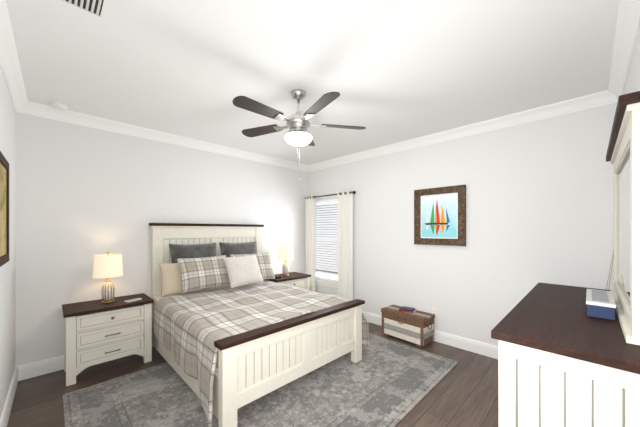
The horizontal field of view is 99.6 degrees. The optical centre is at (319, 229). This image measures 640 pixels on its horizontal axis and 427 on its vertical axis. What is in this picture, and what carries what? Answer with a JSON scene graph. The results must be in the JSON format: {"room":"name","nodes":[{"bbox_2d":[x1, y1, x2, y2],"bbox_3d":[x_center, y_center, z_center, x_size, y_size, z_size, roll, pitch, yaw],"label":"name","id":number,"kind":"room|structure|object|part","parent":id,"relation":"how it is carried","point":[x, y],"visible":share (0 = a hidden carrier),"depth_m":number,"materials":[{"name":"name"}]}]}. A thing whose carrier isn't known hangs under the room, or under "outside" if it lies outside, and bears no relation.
{"room":"bedroom","nodes":[
{"label":"bedroom","id":0,"kind":"room"},
{"bbox_2d":[0,68,15,417],"bbox_3d":[-1.582,0.110,1.126,0.165,2.780,4.230,0,0,-45],"label":"wall","id":1,"kind":"structure","parent":0,"point":[8,268],"depth_m":2.28,"materials":[{"name":"paint"}]},
{"bbox_2d":[0,151,8,266],"bbox_3d":[-2.213,-0.140,1.874,0.022,0.770,0.700,0,0,-44],"label":"picture","id":2,"kind":"object","parent":1,"relation":"attached to","point":[4,211],"visible":1,"depth_m":1.97,"materials":[{"name":"brown wood"}]},
{"bbox_2d":[0,366,19,426],"bbox_3d":[-1.533,1.427,1.175,0.063,0.145,4.230,0,0,-45],"label":"baseboard","id":3,"kind":"structure","parent":1,"relation":"attached to","point":[6,411],"depth_m":2.23,"materials":[{"name":"white paint"}]},
{"bbox_2d":[16,112,307,365],"bbox_3d":[-1.672,0.110,4.112,4.170,2.780,0.120,0,0,-45],"label":"wall","id":4,"kind":"structure","parent":0,"point":[84,195],"depth_m":3.18,"materials":[{"name":"paint"}]},
{"bbox_2d":[21,355,63,379],"bbox_3d":[-1.623,1.427,4.063,3.840,0.145,0.018,0,0,-45],"label":"baseboard","id":5,"kind":"structure","parent":4,"relation":"attached to","point":[34,369],"depth_m":2.80,"materials":[{"name":"white paint"}]},
{"bbox_2d":[7,322,497,426],"bbox_3d":[-0.156,1.550,2.553,4.230,0.100,4.470,0,0,-45],"label":"floor","id":6,"kind":"structure","parent":0,"point":[463,392],"depth_m":2.51,"materials":[{"name":"brown wood"}]},
{"bbox_2d":[62,293,153,385],"bbox_3d":[-2.332,1.150,2.993,0.751,0.700,0.477,0,0,-45],"label":"nightstand","id":7,"kind":"object","parent":6,"relation":"on","point":[97,332],"visible":1,"depth_m":2.83,"materials":[{"name":"white wood"}]},
{"bbox_2d":[92,252,122,302],"bbox_3d":[-2.355,0.521,3.005,0.271,0.556,0.271,0,0,-45],"label":"table lamp","id":8,"kind":"object","parent":7,"relation":"on","point":[108,266],"visible":1,"depth_m":2.95,"materials":[{"name":"beige fabric"}]},
{"bbox_2d":[124,298,141,301],"bbox_3d":[-2.114,0.792,3.060,0.070,0.014,0.150,0,0,25],"label":"phone","id":9,"kind":"object","parent":7,"relation":"on","point":[132,300],"visible":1,"depth_m":3.05,"materials":[{"name":"white plastic"}]},
{"bbox_2d":[62,333,457,426],"bbox_3d":[-0.382,1.494,2.744,3.180,0.011,2.320,0,0,-45],"label":"rug","id":10,"kind":"object","parent":6,"relation":"on","point":[384,382],"visible":0.58,"depth_m":2.40,"materials":[{"name":"grey fabric"}]},
{"bbox_2d":[149,223,368,426],"bbox_3d":[-0.797,0.698,3.334,1.978,1.578,2.192,0,0,-45],"label":"bed","id":11,"kind":"object","parent":10,"relation":"on","point":[232,331],"visible":1,"depth_m":2.78,"materials":[{"name":"beige"}]},
{"bbox_2d":[159,260,201,296],"bbox_3d":[-1.768,0.608,3.437,0.500,0.440,0.100,0,-16,-41],"label":"pillow","id":12,"kind":"object","parent":11,"relation":"on","point":[171,278],"depth_m":3.33,"materials":[{"name":"fabric"}]},
{"bbox_3d":[-1.576,0.698,4.029,1.670,1.578,0.107,0,0,-45],"label":"headboard","id":13,"kind":"part","parent":11,"relation":"part of","materials":[{"name":"beige wood"}]},
{"bbox_3d":[-0.129,1.148,2.533,1.710,0.678,0.115,0,0,-45],"label":"footboard","id":14,"kind":"part","parent":11,"relation":"part of","materials":[{"name":"beige wood"}]},
{"bbox_2d":[263,272,310,289],"bbox_3d":[-0.589,1.150,4.736,0.751,0.700,0.477,0,0,-45],"label":"nightstand","id":15,"kind":"object","parent":6,"relation":"on","point":[299,280],"visible":0.33,"depth_m":4.65,"materials":[{"name":"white wood"}]},
{"bbox_2d":[278,244,292,275],"bbox_3d":[-0.605,0.521,4.755,0.271,0.556,0.271,0,0,-45],"label":"table lamp","id":16,"kind":"object","parent":15,"relation":"on","point":[285,252],"visible":1,"depth_m":4.67,"materials":[{"name":"beige fabric"}]},
{"bbox_2d":[381,305,434,347],"bbox_3d":[1.196,1.292,3.732,0.335,0.416,0.686,0,0,-42],"label":"trunk","id":17,"kind":"object","parent":6,"relation":"on","point":[412,325],"visible":1,"depth_m":3.60,"materials":[{"name":"brown wicker"}]},
{"bbox_2d":[398,306,416,313],"bbox_3d":[1.218,1.104,3.760,0.202,0.040,0.140,0,0,36],"label":"books","id":18,"kind":"object","parent":17,"relation":"on","point":[404,309],"depth_m":3.72,"materials":[{"name":"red paper"}]},
{"bbox_2d":[491,91,639,426],"bbox_3d":[1.801,0.427,1.936,1.909,2.145,0.568,0,0,-45],"label":"dresser","id":19,"kind":"object","parent":6,"relation":"on","point":[568,356],"visible":1,"depth_m":1.36,"materials":[{"name":"beige wood"}]},
{"bbox_2d":[605,91,639,346],"bbox_3d":[2.006,-0.051,1.805,1.530,1.188,0.091,0,0,-45],"label":"mirror","id":20,"kind":"object","parent":19,"relation":"on","point":[623,151],"depth_m":1.51,"materials":[{"name":"white glass"}]},
{"bbox_2d":[6,0,618,164],"bbox_3d":[-0.156,-1.330,2.553,4.230,0.100,4.470,0,0,-45],"label":"ceiling","id":21,"kind":"structure","parent":0,"point":[393,71],"depth_m":2.06,"materials":[{"name":"paint"}]},
{"bbox_2d":[50,102,67,110],"bbox_3d":[-2.680,-1.260,2.779,0.136,0.040,0.136,0,0,-45],"label":"smoke detector","id":22,"kind":"object","parent":21,"relation":"attached to","point":[59,106],"visible":1,"depth_m":2.75,"materials":[{"name":"white plastic"}]},
{"bbox_2d":[55,0,110,21],"bbox_3d":[-1.317,-1.274,1.466,0.270,0.010,0.255,0,0,-45],"label":"ceiling vent","id":23,"kind":"object","parent":21,"relation":"in","point":[98,9],"visible":1,"depth_m":1.54,"materials":[{"name":"white plastic"}]},
{"bbox_2d":[233,89,365,180],"bbox_3d":[-0.234,-0.870,2.488,1.213,0.818,1.259,0,0,-45],"label":"ceiling fan","id":24,"kind":"object","parent":21,"relation":"hanging from","point":[298,124],"visible":1,"depth_m":2.43,"materials":[{"name":"brown wood"}]},
{"bbox_3d":[-0.460,-0.989,2.254,0.140,0.020,0.563,-16,-11,42],"label":"blade","id":25,"kind":"part","parent":24,"relation":"part of","materials":[{"name":"brown wood"}]},
{"bbox_3d":[-0.542,-0.989,2.689,0.563,0.020,0.140,0,-12,25],"label":"blade","id":26,"kind":"part","parent":24,"relation":"part of","materials":[{"name":"brown wood"}]},
{"bbox_3d":[-0.196,-0.870,2.525,0.244,0.818,0.252,0,0,-45],"label":"motor","id":27,"kind":"part","parent":24,"relation":"part of","materials":[{"name":"silver metal"}]},
{"bbox_3d":[-0.202,-0.835,2.528,0.256,0.086,0.256,0,0,-45],"label":"lamp shade","id":28,"kind":"part","parent":24,"relation":"part of","materials":[{"name":"white glass"}]},
{"bbox_3d":[-0.021,-0.989,2.198,0.140,0.020,0.563,-14,6,-28],"label":"blade","id":29,"kind":"part","parent":24,"relation":"part of","materials":[{"name":"brown wood"}]},
{"bbox_3d":[0.168,-0.989,2.598,0.563,0.020,0.140,0,12,-10],"label":"blade","id":30,"kind":"part","parent":24,"relation":"part of","materials":[{"name":"brown wood"}]},
{"bbox_2d":[0,0,639,171],"bbox_3d":[-0.150,-1.225,2.558,3.975,0.110,4.230,0,0,-45],"label":"crown molding","id":31,"kind":"structure","parent":21,"relation":"attached to","point":[627,24],"depth_m":2.83,"materials":[{"name":"white paint"}]},
{"bbox_2d":[308,103,616,345],"bbox_3d":[1.298,0.110,4.006,0.120,2.780,4.230,0,0,-45],"label":"wall","id":32,"kind":"structure","parent":0,"point":[539,201],"depth_m":3.21,"materials":[{"name":"paint"}]},
{"bbox_2d":[315,201,337,288],"bbox_3d":[0.175,0.245,5.089,0.135,1.630,0.930,0,0,-45],"label":"window unit","id":33,"kind":"structure","parent":32,"relation":"in","point":[328,278],"depth_m":5.13,"materials":[{"name":"white paint"}]},
{"bbox_2d":[315,199,337,275],"bbox_3d":[0.173,0.131,5.088,0.050,1.398,0.830,0,0,-45],"label":"window blinds","id":34,"kind":"object","parent":33,"relation":"attached to","point":[326,256],"visible":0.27,"depth_m":5.14,"materials":[{"name":"white plastic"}]},
{"bbox_2d":[305,191,355,198],"bbox_3d":[0.171,-0.635,4.972,0.103,0.044,1.250,0,0,-45],"label":"curtain rod","id":35,"kind":"object","parent":32,"relation":"attached to","point":[354,192],"visible":0.73,"depth_m":4.93,"materials":[{"name":"brown metal"}]},
{"bbox_2d":[305,195,315,291],"bbox_3d":[-0.183,0.400,5.285,0.086,2.160,0.255,0,0,-45],"label":"curtain","id":36,"kind":"object","parent":35,"relation":"hanging from","point":[310,215],"visible":0.85,"depth_m":5.27,"materials":[{"name":"fabric"}]},
{"bbox_2d":[337,190,352,299],"bbox_3d":[0.435,0.400,4.666,0.086,2.160,0.345,0,0,-45],"label":"curtain","id":37,"kind":"object","parent":35,"relation":"hanging from","point":[345,238],"visible":0.81,"depth_m":4.66,"materials":[{"name":"fabric"}]},
{"bbox_2d":[362,311,497,358],"bbox_3d":[1.248,1.427,3.957,0.018,0.145,4.230,0,0,-45],"label":"baseboard","id":38,"kind":"structure","parent":32,"relation":"attached to","point":[485,349],"depth_m":3.42,"materials":[{"name":"white paint"}]},
{"bbox_2d":[432,307,436,316],"bbox_3d":[1.553,1.113,3.660,0.008,0.115,0.070,0,0,-45],"label":"wall outlet","id":39,"kind":"object","parent":32,"relation":"attached to","point":[434,310],"visible":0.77,"depth_m":3.66,"materials":[{"name":"white plastic"}]},
{"bbox_2d":[414,185,465,245],"bbox_3d":[1.580,-0.182,3.603,0.665,0.765,0.048,0,0,45],"label":"framed picture","id":40,"kind":"object","parent":32,"relation":"attached to","point":[439,215],"visible":1,"depth_m":3.58,"materials":[{"name":"brown wood"}]},
{"bbox_2d":[606,250,613,289],"bbox_3d":[2.617,0.720,2.507,0.094,1.560,0.207,0,0,-45],"label":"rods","id":41,"kind":"object","parent":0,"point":[611,270],"visible":0.08,"depth_m":2.49,"materials":[{"name":"white"}]},
{"bbox_2d":[623,26,639,94],"bbox_3d":[1.382,0.110,1.015,4.230,2.780,0.120,0,0,-45],"label":"wall","id":42,"kind":"structure","parent":0,"point":[632,84],"depth_m":1.71,"materials":[{"name":"paint"}]}
]}

